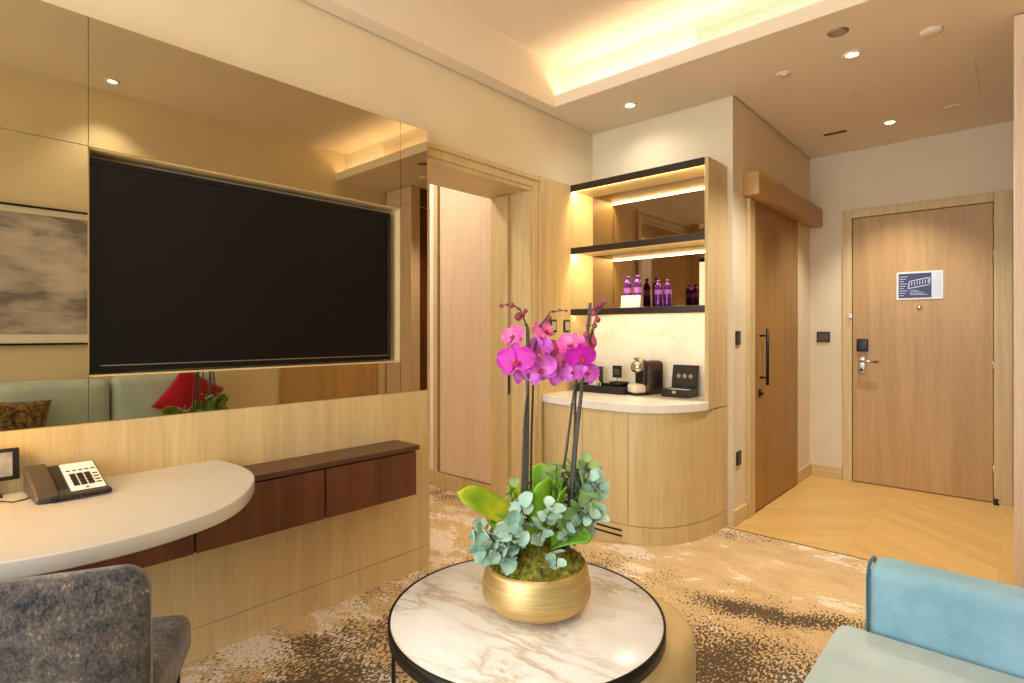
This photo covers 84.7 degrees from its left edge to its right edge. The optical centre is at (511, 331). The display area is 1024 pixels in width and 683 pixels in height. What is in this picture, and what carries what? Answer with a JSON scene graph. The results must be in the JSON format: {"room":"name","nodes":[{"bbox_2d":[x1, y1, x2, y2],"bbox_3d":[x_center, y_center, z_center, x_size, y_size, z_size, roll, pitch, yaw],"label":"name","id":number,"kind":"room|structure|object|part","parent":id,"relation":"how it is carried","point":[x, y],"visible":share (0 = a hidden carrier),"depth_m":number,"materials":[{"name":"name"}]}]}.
{"room":"hotel suite living room","nodes":[
{"label":"hotel suite living room","id":0,"kind":"room"},
{"bbox_2d":[41,0,591,373],"bbox_3d":[-1.495,-0.275,2.153,0.335,2.990,6.090,0,0,42],"label":"wall","id":1,"kind":"structure","parent":0,"point":[301,44],"depth_m":2.72,"materials":[{"name":"beige paint"}]},
{"bbox_2d":[0,0,426,663],"bbox_3d":[-1.540,0.089,1.775,0.105,2.262,3.168,0,0,42],"label":"wall panel","id":2,"kind":"object","parent":1,"relation":"attached to","point":[74,86],"visible":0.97,"depth_m":2.12,"materials":[{"name":"brown wood"}]},
{"bbox_3d":[-1.983,-0.157,1.211,0.006,0.912,1.736,0,0,42],"label":"mirror pane","id":3,"kind":"part","parent":2,"relation":"part of","materials":[{"name":"brown mirror"}]},
{"bbox_3d":[-1.983,-0.828,1.211,0.006,0.426,1.736,0,0,42],"label":"mirror pane","id":4,"kind":"part","parent":2,"relation":"part of","materials":[{"name":"brown mirror"}]},
{"bbox_2d":[29,440,419,576],"bbox_3d":[-1.397,0.645,1.713,0.190,0.230,2.668,0,0,42],"label":"drawer cabinet","id":5,"kind":"object","parent":2,"relation":"attached to","point":[288,493],"visible":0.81,"depth_m":2.24,"materials":[{"name":"brown wood"}]},
{"bbox_3d":[-1.427,0.659,1.555,0.014,0.202,0.999,0,0,42],"label":"door","id":6,"kind":"part","parent":5,"relation":"part of","materials":[{"name":"brown wood"}]},
{"bbox_3d":[-0.926,0.659,2.109,0.014,0.202,0.477,0,0,42],"label":"door","id":7,"kind":"part","parent":5,"relation":"part of","materials":[{"name":"brown wood"}]},
{"bbox_3d":[-0.606,0.659,2.463,0.014,0.202,0.459,0,0,42],"label":"door","id":8,"kind":"part","parent":5,"relation":"part of","materials":[{"name":"brown wood"}]},
{"bbox_2d":[89,157,389,372],"bbox_3d":[-1.028,-0.225,2.350,0.053,0.722,1.213,0,0,42],"label":"television","id":9,"kind":"object","parent":2,"relation":"attached to","point":[185,271],"visible":0.88,"depth_m":2.21,"materials":[{"name":"black plastic"}]},
{"bbox_3d":[-1.004,0.115,2.341,0.006,0.003,1.169,0,0,42],"label":"trim","id":10,"kind":"part","parent":9,"relation":"part of","materials":[{"name":"metal"}]},
{"bbox_3d":[-0.978,0.224,2.323,0.006,0.150,1.258,0,0,42],"label":"mirror pane","id":11,"kind":"part","parent":2,"relation":"part of","materials":[{"name":"brown mirror"}]},
{"bbox_3d":[-0.978,-0.827,2.323,0.006,0.428,1.258,0,0,42],"label":"mirror pane","id":12,"kind":"part","parent":2,"relation":"part of","materials":[{"name":"brown mirror"}]},
{"bbox_3d":[-0.498,-0.170,2.854,0.006,0.938,0.168,0,0,42],"label":"mirror pane","id":13,"kind":"part","parent":2,"relation":"part of","materials":[{"name":"brown mirror"}]},
{"bbox_3d":[-0.498,-0.841,2.854,0.006,0.400,0.168,0,0,42],"label":"mirror pane","id":14,"kind":"part","parent":2,"relation":"part of","materials":[{"name":"brown mirror"}]},
{"bbox_2d":[303,0,565,110],"bbox_3d":[-1.490,-1.625,1.826,0.110,0.290,5.410,0,0,42],"label":"trim","id":15,"kind":"structure","parent":1,"relation":"attached to","point":[439,31],"depth_m":3.09,"materials":[{"name":"paint"}]},
{"bbox_2d":[427,142,541,557],"bbox_3d":[-0.291,0.100,3.471,0.384,2.240,1.040,0,0,42],"label":"trim","id":16,"kind":"structure","parent":1,"relation":"attached to","point":[448,168],"depth_m":3.69,"materials":[{"name":"brown wood"}]},
{"bbox_2d":[496,195,509,501],"bbox_3d":[-0.059,0.145,3.818,0.112,2.133,0.025,0,0,42],"label":"pocket door","id":17,"kind":"structure","parent":1,"relation":"in","point":[503,202],"depth_m":3.81,"materials":[{"name":"brown wood"}]},
{"bbox_3d":[-0.020,0.355,3.781,0.005,0.130,0.014,0,0,42],"label":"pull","id":18,"kind":"part","parent":17,"relation":"part of","materials":[{"name":"black plastic"}]},
{"bbox_2d":[539,176,570,462],"bbox_3d":[0.299,0.089,3.875,0.016,2.262,0.340,0,0,42],"label":"wall panel","id":19,"kind":"object","parent":1,"relation":"attached to","point":[556,196],"visible":0.44,"depth_m":3.86,"materials":[{"name":"brown wood"}]},
{"bbox_2d":[550,319,556,331],"bbox_3d":[0.284,-0.042,3.837,0.013,0.088,0.070,0,0,42],"label":"wall switch","id":20,"kind":"object","parent":19,"relation":"attached to","point":[553,322],"visible":0.69,"depth_m":3.83,"materials":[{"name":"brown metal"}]},
{"bbox_2d":[563,320,569,331],"bbox_3d":[0.386,-0.042,3.951,0.013,0.088,0.070,0,0,42],"label":"wall switch","id":21,"kind":"object","parent":19,"relation":"attached to","point":[566,323],"visible":1,"depth_m":3.94,"materials":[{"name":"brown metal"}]},
{"bbox_2d":[430,184,432,468],"bbox_3d":[-1.700,-0.275,3.727,2.080,2.990,2.850,0,0,42],"label":"wall","id":22,"kind":"structure","parent":0,"point":[431,185],"depth_m":4.57,"materials":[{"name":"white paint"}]},
{"bbox_2d":[430,468,432,482],"bbox_3d":[-1.046,1.165,4.912,1.260,0.110,0.014,0,0,42],"label":"baseboard","id":23,"kind":"structure","parent":22,"relation":"attached to","point":[431,470],"depth_m":4.55,"materials":[{"name":"brown wood"}]},
{"bbox_2d":[446,0,744,69],"bbox_3d":[-1.366,-1.800,1.673,5.330,0.060,5.550,0,0,42],"label":"ceiling","id":24,"kind":"structure","parent":0,"point":[569,34],"depth_m":3.19,"materials":[{"name":"paint"}]},
{"bbox_2d":[180,475,1013,682],"bbox_3d":[-0.564,1.240,2.485,5.230,0.040,7.830,0,0,42],"label":"floor","id":25,"kind":"structure","parent":0,"point":[756,608],"depth_m":2.80,"materials":[{"name":"carpet"}]},
{"bbox_2d":[0,564,190,682],"bbox_3d":[-1.001,0.822,1.165,0.584,0.797,0.524,0,0,-15],"label":"desk chair","id":26,"kind":"object","parent":25,"relation":"on","point":[95,625],"visible":1,"depth_m":0.99,"materials":[{"name":"grey fabric"}]},
{"bbox_3d":[-1.015,0.817,1.218,0.480,0.198,0.415,0,0,-15],"label":"seat","id":27,"kind":"part","parent":26,"relation":"part of","materials":[{"name":"grey fabric"}]},
{"bbox_2d":[0,460,254,579],"bbox_3d":[-1.442,0.854,1.275,0.711,0.732,1.758,0,0,42],"label":"desk","id":28,"kind":"object","parent":25,"relation":"on","point":[144,510],"visible":0.99,"depth_m":1.50,"materials":[{"name":"beige stone"}]},
{"bbox_2d":[0,447,19,497],"bbox_3d":[-1.548,0.418,1.631,0.055,0.139,0.180,0,0,42],"label":"display","id":29,"kind":"object","parent":28,"relation":"on","point":[9,457],"visible":1,"depth_m":1.68,"materials":[{"name":"black plastic"}]},
{"bbox_3d":[-1.554,0.396,1.636,0.025,0.094,0.180,0,0,42],"label":"frame","id":30,"kind":"part","parent":29,"relation":"part of","materials":[{"name":"black plastic"}]},
{"bbox_2d":[0,497,28,502],"bbox_3d":[-1.462,0.485,1.619,0.106,0.004,0.059,0,0,-18],"label":"cable","id":31,"kind":"object","parent":28,"relation":"on","point":[27,497],"visible":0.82,"depth_m":1.61,"materials":[{"name":"black plastic"}]},
{"bbox_2d":[23,460,111,504],"bbox_3d":[-1.345,0.448,1.701,0.215,0.081,0.179,0,0,41],"label":"telephone","id":32,"kind":"object","parent":28,"relation":"on","point":[42,484],"visible":1,"depth_m":1.68,"materials":[{"name":"brown plastic"}]},
{"bbox_3d":[-1.279,0.477,1.661,0.064,0.015,0.152,0,0,41],"label":"coiled cord","id":33,"kind":"part","parent":32,"relation":"part of","materials":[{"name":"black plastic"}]},
{"bbox_2d":[433,185,490,492],"bbox_3d":[-0.338,-0.080,4.234,0.700,2.600,0.070,0,0,42],"label":"door","id":34,"kind":"structure","parent":25,"relation":"on","point":[461,220],"depth_m":4.24,"materials":[{"name":"brown wood"}]},
{"bbox_2d":[388,559,665,682],"bbox_3d":[0.039,0.992,1.555,0.748,0.456,0.748,0,0,0],"label":"coffee table","id":35,"kind":"object","parent":25,"relation":"on","point":[442,628],"visible":0.75,"depth_m":1.41,"materials":[{"name":"stone"}]},
{"bbox_3d":[-0.328,1.008,1.555,0.009,0.425,0.018,0,0,0],"label":"leg","id":36,"kind":"part","parent":35,"relation":"part of","materials":[{"name":"black metal"}]},
{"bbox_2d":[457,299,609,623],"bbox_3d":[0.076,0.336,1.541,0.370,0.858,0.358,0,0,19],"label":"potted orchid","id":37,"kind":"object","parent":35,"relation":"on","point":[535,576],"visible":1,"depth_m":1.53,"materials":[{"name":"plant"}]},
{"bbox_2d":[482,551,590,623],"bbox_3d":[0.068,0.701,1.569,0.304,0.128,0.304,0,0,0],"label":"bowl","id":38,"kind":"object","parent":35,"relation":"on","point":[523,596],"depth_m":1.45,"materials":[{"name":"gold metal"}]},
{"bbox_2d":[543,402,726,545],"bbox_3d":[0.750,0.843,3.628,1.017,0.755,0.690,0,0,42],"label":"base cabinet","id":39,"kind":"object","parent":25,"relation":"on","point":[666,474],"visible":0.62,"depth_m":3.27,"materials":[{"name":"brown wood"}]},
{"bbox_3d":[0.320,0.791,3.625,0.031,0.647,0.388,0,0,-37],"label":"door","id":40,"kind":"part","parent":39,"relation":"part of","materials":[{"name":"brown wood"}]},
{"bbox_3d":[0.556,0.791,3.360,0.318,0.647,0.028,0,0,43],"label":"door","id":41,"kind":"part","parent":39,"relation":"part of","materials":[{"name":"brown wood"}]},
{"bbox_2d":[542,390,708,413],"bbox_3d":[0.746,0.439,3.621,1.020,0.050,0.707,0,0,42],"label":"countertop","id":42,"kind":"structure","parent":39,"relation":"on","point":[653,403],"depth_m":3.35,"materials":[{"name":"stone"}]},
{"bbox_2d":[573,382,627,394],"bbox_3d":[0.646,0.389,3.891,0.400,0.050,0.200,0,0,42],"label":"tray","id":43,"kind":"object","parent":42,"relation":"on","point":[606,388],"visible":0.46,"depth_m":3.79,"materials":[{"name":"black plastic"}]},
{"bbox_2d":[588,378,600,385],"bbox_3d":[0.569,0.362,3.901,0.074,0.085,0.088,0,0,-13],"label":"mug","id":44,"kind":"object","parent":43,"relation":"in","point":[596,382],"visible":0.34,"depth_m":3.88,"materials":[{"name":"white ceramic"}]},
{"bbox_2d":[598,366,602,385],"bbox_3d":[0.611,0.325,4.017,0.062,0.160,0.062,0,0,42],"label":"canister","id":45,"kind":"object","parent":43,"relation":"on","point":[600,367],"visible":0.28,"depth_m":4.00,"materials":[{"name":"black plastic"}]},
{"bbox_2d":[613,365,621,380],"bbox_3d":[0.731,0.319,3.903,0.040,0.172,0.065,0,0,-18],"label":"card stand","id":46,"kind":"object","parent":43,"relation":"in","point":[617,370],"visible":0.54,"depth_m":3.90,"materials":[{"name":"black metal"}]},
{"bbox_2d":[609,381,628,386],"bbox_3d":[0.728,0.372,3.817,0.140,0.066,0.140,0,0,42],"label":"bowl","id":47,"kind":"object","parent":43,"relation":"in","point":[612,383],"visible":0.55,"depth_m":3.78,"materials":[{"name":"black ceramic"}]},
{"bbox_2d":[628,357,662,395],"bbox_3d":[0.889,0.289,3.736,0.235,0.249,0.113,0,0,-24],"label":"coffee machine","id":48,"kind":"object","parent":42,"relation":"on","point":[648,373],"visible":0.98,"depth_m":3.69,"materials":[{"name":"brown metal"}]},
{"bbox_2d":[628,383,645,392],"bbox_3d":[0.822,0.370,3.707,0.090,0.058,0.092,0,0,-24],"label":"drip tray","id":49,"kind":"object","parent":48,"relation":"on","point":[632,387],"depth_m":3.67,"materials":[{"name":"silver plastic"}]},
{"bbox_3d":[0.846,0.184,3.717,0.083,0.040,0.112,0,0,-24],"label":"lever","id":50,"kind":"part","parent":48,"relation":"part of","materials":[{"name":"silver metal"}]},
{"bbox_3d":[0.928,0.306,3.753,0.070,0.115,0.113,0,0,-24],"label":"water tank","id":51,"kind":"part","parent":48,"relation":"part of","materials":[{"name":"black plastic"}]},
{"bbox_2d":[571,156,726,409],"bbox_3d":[0.883,-0.289,3.775,1.017,1.505,0.295,0,0,42],"label":"shelf unit","id":52,"kind":"object","parent":42,"relation":"on","point":[666,222],"visible":0.91,"depth_m":3.81,"materials":[{"name":"brown wood"}]},
{"bbox_2d":[624,276,631,295],"bbox_3d":[0.796,-0.274,3.863,0.054,0.225,0.054,0,0,42],"label":"bottle","id":53,"kind":"object","parent":52,"relation":"on","point":[627,284],"visible":0.66,"depth_m":3.84,"materials":[{"name":"purple plastic"}]},
{"bbox_2d":[621,295,641,307],"bbox_3d":[0.795,-0.203,3.754,0.136,0.085,0.036,0,0,35],"label":"folded card","id":54,"kind":"object","parent":52,"relation":"on","point":[629,300],"visible":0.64,"depth_m":3.74,"materials":[{"name":"white paper"}]},
{"bbox_2d":[633,275,641,303],"bbox_3d":[0.852,-0.274,3.813,0.054,0.225,0.054,0,0,42],"label":"bottle","id":55,"kind":"object","parent":52,"relation":"on","point":[637,289],"visible":0.67,"depth_m":3.79,"materials":[{"name":"purple plastic"}]},
{"bbox_3d":[0.872,-0.139,3.780,0.994,0.044,0.287,0,0,42],"label":"shelf","id":56,"kind":"part","parent":52,"relation":"part of","materials":[{"name":"brown metal"}]},
{"bbox_3d":[0.872,-0.574,3.780,0.994,0.044,0.287,0,0,42],"label":"shelf","id":57,"kind":"part","parent":52,"relation":"part of","materials":[{"name":"black wood"}]},
{"bbox_3d":[0.875,-1.018,3.783,0.994,0.047,0.294,0,0,42],"label":"shelf","id":58,"kind":"part","parent":52,"relation":"part of","materials":[{"name":"black wood"}]},
{"bbox_2d":[593,176,704,308],"bbox_3d":[0.974,-0.585,3.887,0.986,0.859,0.005,0,0,42],"label":"mirror","id":59,"kind":"object","parent":52,"relation":"attached to","point":[677,207],"depth_m":3.89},
{"bbox_2d":[655,280,662,306],"bbox_3d":[0.942,-0.247,3.610,0.050,0.172,0.050,0,0,42],"label":"bottle","id":60,"kind":"object","parent":52,"relation":"on","point":[658,287],"visible":0.84,"depth_m":3.59,"materials":[{"name":"purple plastic"}]},
{"bbox_2d":[664,280,671,305],"bbox_3d":[0.993,-0.247,3.584,0.050,0.172,0.050,0,0,42],"label":"bottle","id":61,"kind":"object","parent":52,"relation":"on","point":[667,287],"visible":0.84,"depth_m":3.56,"materials":[{"name":"purple plastic"}]},
{"bbox_3d":[1.252,-0.289,3.442,0.023,1.505,0.295,0,0,42],"label":"panel","id":62,"kind":"part","parent":52,"relation":"part of","materials":[{"name":"brown wood"}]},
{"bbox_2d":[661,365,698,397],"bbox_3d":[1.082,0.315,3.615,0.180,0.198,0.170,0,0,44],"label":"box","id":63,"kind":"object","parent":42,"relation":"on","point":[686,377],"visible":1,"depth_m":3.62,"materials":[{"name":"black leather"}]},
{"bbox_3d":[1.129,0.289,3.663,0.180,0.147,0.035,0,0,44],"label":"lid","id":64,"kind":"part","parent":63,"relation":"part of","materials":[{"name":"black leather"}]},
{"bbox_3d":[1.038,0.791,3.340,0.750,0.647,0.147,0,0,-24],"label":"door","id":65,"kind":"part","parent":39,"relation":"part of","materials":[{"name":"brown wood"}]},
{"bbox_2d":[641,595,695,682],"bbox_3d":[0.301,1.016,1.619,0.439,0.407,0.439,0,0,0],"label":"pouf","id":66,"kind":"object","parent":25,"relation":"on","point":[677,664],"visible":0.28,"depth_m":1.48,"materials":[{"name":"yellow leather"}]},
{"bbox_2d":[727,527,873,561],"bbox_3d":[2.006,1.239,2.909,1.785,0.042,0.006,0,0,42],"label":"trim","id":67,"kind":"structure","parent":25,"relation":"attached to","point":[727,527],"depth_m":3.22,"materials":[{"name":"black metal"}]},
{"bbox_2d":[803,556,1023,682],"bbox_3d":[0.324,0.765,0.326,0.797,0.910,2.868,0,0,42],"label":"sofa","id":68,"kind":"object","parent":25,"relation":"on","point":[925,624],"visible":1,"depth_m":1.38,"materials":[{"name":"teal fabric"}]},
{"bbox_2d":[803,626,1023,682],"bbox_3d":[0.668,0.882,0.871,0.577,0.183,1.347,0,0,42],"label":"seat cushion","id":69,"kind":"object","parent":68,"relation":"on","point":[884,654],"depth_m":1.35,"materials":[{"name":"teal fabric"}]},
{"bbox_3d":[1.252,0.894,1.336,0.675,0.532,0.125,0,0,42],"label":"arm","id":70,"kind":"part","parent":68,"relation":"part of","materials":[{"name":"teal fabric"}]},
{"bbox_2d":[993,498,998,505],"bbox_3d":[3.414,1.198,3.964,0.032,0.043,0.032,0,0,42],"label":"door stop","id":71,"kind":"object","parent":25,"relation":"on","point":[994,499],"visible":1,"depth_m":3.96,"materials":[{"name":"black metal"}]},
{"bbox_2d":[1014,13,1023,587],"bbox_3d":[2.529,-0.126,2.520,0.417,2.692,0.110,0,0,42],"label":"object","id":72,"kind":"object","parent":25,"relation":"on","point":[1018,19],"visible":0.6,"depth_m":2.61,"materials":[{"name":"brown wood"}]},
{"bbox_2d":[592,95,738,526],"bbox_3d":[1.027,-0.275,3.910,1.050,2.990,0.100,0,0,42],"label":"wall","id":73,"kind":"structure","parent":0,"point":[711,129],"depth_m":3.63,"materials":[{"name":"paint"}]},
{"bbox_2d":[739,100,809,506],"bbox_3d":[1.963,-0.275,4.237,0.100,2.990,1.640,0,0,42],"label":"wall","id":74,"kind":"structure","parent":0,"point":[762,148],"depth_m":4.10,"materials":[{"name":"beige paint"}]},
{"bbox_2d":[735,331,740,344],"bbox_3d":[1.438,0.038,3.573,0.013,0.088,0.070,0,0,42],"label":"wall switch","id":75,"kind":"object","parent":74,"relation":"attached to","point":[737,333],"visible":1,"depth_m":3.56,"materials":[{"name":"black plastic"}]},
{"bbox_2d":[736,450,741,465],"bbox_3d":[1.447,0.804,3.582,0.013,0.088,0.070,0,0,42],"label":"wall socket","id":76,"kind":"object","parent":74,"relation":"attached to","point":[738,453],"visible":1,"depth_m":3.57,"materials":[{"name":"black plastic"}]},
{"bbox_2d":[746,198,754,517],"bbox_3d":[1.583,0.170,3.724,0.024,2.100,0.099,0,0,42],"label":"trim","id":77,"kind":"structure","parent":74,"relation":"attached to","point":[750,203],"depth_m":3.70,"materials":[{"name":"brown wood"}]},
{"bbox_2d":[733,463,810,526],"bbox_3d":[1.972,1.170,4.162,0.014,0.100,1.740,0,0,42],"label":"baseboard","id":78,"kind":"structure","parent":74,"relation":"attached to","point":[740,514],"depth_m":3.65,"materials":[{"name":"brown wood"}]},
{"bbox_2d":[743,170,822,227],"bbox_3d":[2.061,-0.959,4.197,0.100,0.147,1.561,0,0,42],"label":"cover","id":79,"kind":"object","parent":74,"relation":"in","point":[758,186],"depth_m":3.94,"materials":[{"name":"brown wood"}]},
{"bbox_2d":[755,200,797,510],"bbox_3d":[1.970,0.154,4.114,0.074,2.108,0.995,0,0,42],"label":"door","id":80,"kind":"structure","parent":79,"relation":"hanging from","point":[776,233],"depth_m":4.09,"materials":[{"name":"brown wood"}]},
{"bbox_3d":[1.719,0.168,3.825,0.059,0.385,0.019,0,0,42],"label":"pull handle","id":81,"kind":"part","parent":80,"relation":"part of","materials":[{"name":"black metal"}]},
{"bbox_2d":[543,0,1023,158],"bbox_3d":[2.027,-1.625,3.701,2.815,0.290,2.350,0,0,42],"label":"ceiling","id":82,"kind":"structure","parent":0,"point":[665,72],"depth_m":3.26,"materials":[{"name":"paint"}]},
{"bbox_2d":[623,102,637,107],"bbox_3d":[0.770,-1.477,3.665,0.096,0.006,0.096,0,0,42],"label":"recessed light","id":83,"kind":"object","parent":82,"relation":"in","point":[628,104],"visible":1,"depth_m":3.66,"materials":[{"name":"paint"}]},
{"bbox_2d":[695,0,821,44],"bbox_3d":[1.469,-1.659,2.789,1.160,0.107,0.010,0,0,42],"label":"light","id":84,"kind":"object","parent":82,"relation":"in","point":[765,11],"visible":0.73,"depth_m":2.98,"materials":[{"name":"paint"}]},
{"bbox_3d":[1.469,-1.659,2.788,1.160,0.107,0.009,0,0,42],"label":"frame","id":85,"kind":"part","parent":84,"relation":"part of","materials":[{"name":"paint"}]},
{"bbox_2d":[775,70,792,77],"bbox_3d":[1.560,-1.474,3.224,0.090,0.012,0.090,0,0,42],"label":"sprinkler cover","id":86,"kind":"object","parent":82,"relation":"attached to","point":[786,73],"visible":1,"depth_m":3.21,"materials":[{"name":"paint"}]},
{"bbox_2d":[823,130,846,135],"bbox_3d":[2.402,-1.477,4.178,0.150,0.006,0.044,0,0,42],"label":"ceiling vent","id":87,"kind":"object","parent":82,"relation":"in","point":[842,131],"visible":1,"depth_m":4.17,"materials":[{"name":"brown metal"}]},
{"bbox_2d":[827,27,848,37],"bbox_3d":[1.608,-1.476,2.772,0.096,0.008,0.096,0,0,42],"label":"ceiling speaker","id":88,"kind":"object","parent":82,"relation":"attached to","point":[836,32],"visible":1,"depth_m":2.76,"materials":[{"name":"metal"}]},
{"bbox_2d":[842,50,861,58],"bbox_3d":[1.811,-1.477,2.994,0.096,0.006,0.096,0,0,42],"label":"recessed light","id":89,"kind":"object","parent":82,"relation":"in","point":[851,54],"visible":1,"depth_m":2.99,"materials":[{"name":"paint"}]},
{"bbox_2d":[882,119,897,124],"bbox_3d":[2.664,-1.477,3.961,0.096,0.006,0.096,0,0,42],"label":"recessed light","id":90,"kind":"object","parent":82,"relation":"in","point":[888,122],"visible":1,"depth_m":3.96,"materials":[{"name":"paint"}]},
{"bbox_2d":[853,60,980,116],"bbox_3d":[2.494,-1.479,3.461,0.578,0.001,0.578,0,0,42],"label":"access panel","id":91,"kind":"object","parent":82,"relation":"attached to","point":[959,80],"visible":1,"depth_m":3.43,"materials":[{"name":"paint"}]},
{"bbox_2d":[918,25,943,37],"bbox_3d":[2.060,-1.471,2.763,0.100,0.018,0.100,0,0,42],"label":"smoke detector","id":92,"kind":"object","parent":82,"relation":"attached to","point":[931,31],"visible":1,"depth_m":2.74,"materials":[{"name":"paint"}]},
{"bbox_2d":[944,104,961,109],"bbox_3d":[2.901,-1.478,3.697,0.096,0.004,0.096,0,0,42],"label":"sprinkler cover","id":93,"kind":"object","parent":82,"relation":"attached to","point":[955,106],"visible":1,"depth_m":3.69,"materials":[{"name":"paint"}]},
{"bbox_2d":[810,120,1013,505],"bbox_3d":[3.252,-0.275,4.272,1.965,2.990,0.140,0,0,42],"label":"wall","id":94,"kind":"structure","parent":0,"point":[978,160],"depth_m":4.57,"materials":[{"name":"paint"}]},
{"bbox_2d":[817,332,829,341],"bbox_3d":[2.624,0.042,4.737,0.100,0.088,0.013,0,0,42],"label":"wall switch","id":95,"kind":"object","parent":94,"relation":"attached to","point":[821,336],"visible":1,"depth_m":4.73,"materials":[{"name":"black plastic"}]},
{"bbox_2d":[811,463,841,479],"bbox_3d":[2.642,1.170,4.720,0.231,0.100,0.014,0,0,42],"label":"baseboard","id":96,"kind":"structure","parent":94,"relation":"attached to","point":[827,471],"depth_m":4.71,"materials":[{"name":"brown wood"}]},
{"bbox_2d":[853,203,993,501],"bbox_3d":[3.108,0.145,4.294,0.881,2.138,0.121,0,0,42],"label":"door","id":97,"kind":"structure","parent":94,"relation":"in","point":[923,369],"depth_m":4.27,"materials":[{"name":"brown wood"}]},
{"bbox_3d":[2.830,0.268,4.547,0.050,0.135,0.010,0,0,42],"label":"lock plate","id":98,"kind":"part","parent":97,"relation":"part of","materials":[{"name":"metal"}]},
{"bbox_3d":[2.850,0.235,4.487,0.129,0.018,0.061,0,0,42],"label":"lever","id":99,"kind":"part","parent":97,"relation":"part of","materials":[{"name":"metal"}]},
{"bbox_2d":[897,270,942,299],"bbox_3d":[3.113,-0.356,4.294,0.290,0.213,0.005,0,0,42],"label":"notice","id":100,"kind":"object","parent":97,"relation":"attached to","point":[920,284],"visible":1,"depth_m":4.29,"materials":[{"name":"white paper"}]},
{"bbox_2d":[898,272,931,297],"bbox_3d":[3.091,-0.356,4.312,0.208,0.189,0.001,0,0,42],"label":"print","id":101,"kind":"object","parent":100,"relation":"attached to","point":[910,284],"depth_m":4.31},
{"bbox_2d":[843,190,1012,505],"bbox_3d":[3.148,0.113,4.319,1.049,2.214,0.110,0,0,42],"label":"trim","id":102,"kind":"structure","parent":94,"relation":"attached to","point":[1002,201],"depth_m":3.98,"materials":[{"name":"brown wood"}]}
]}

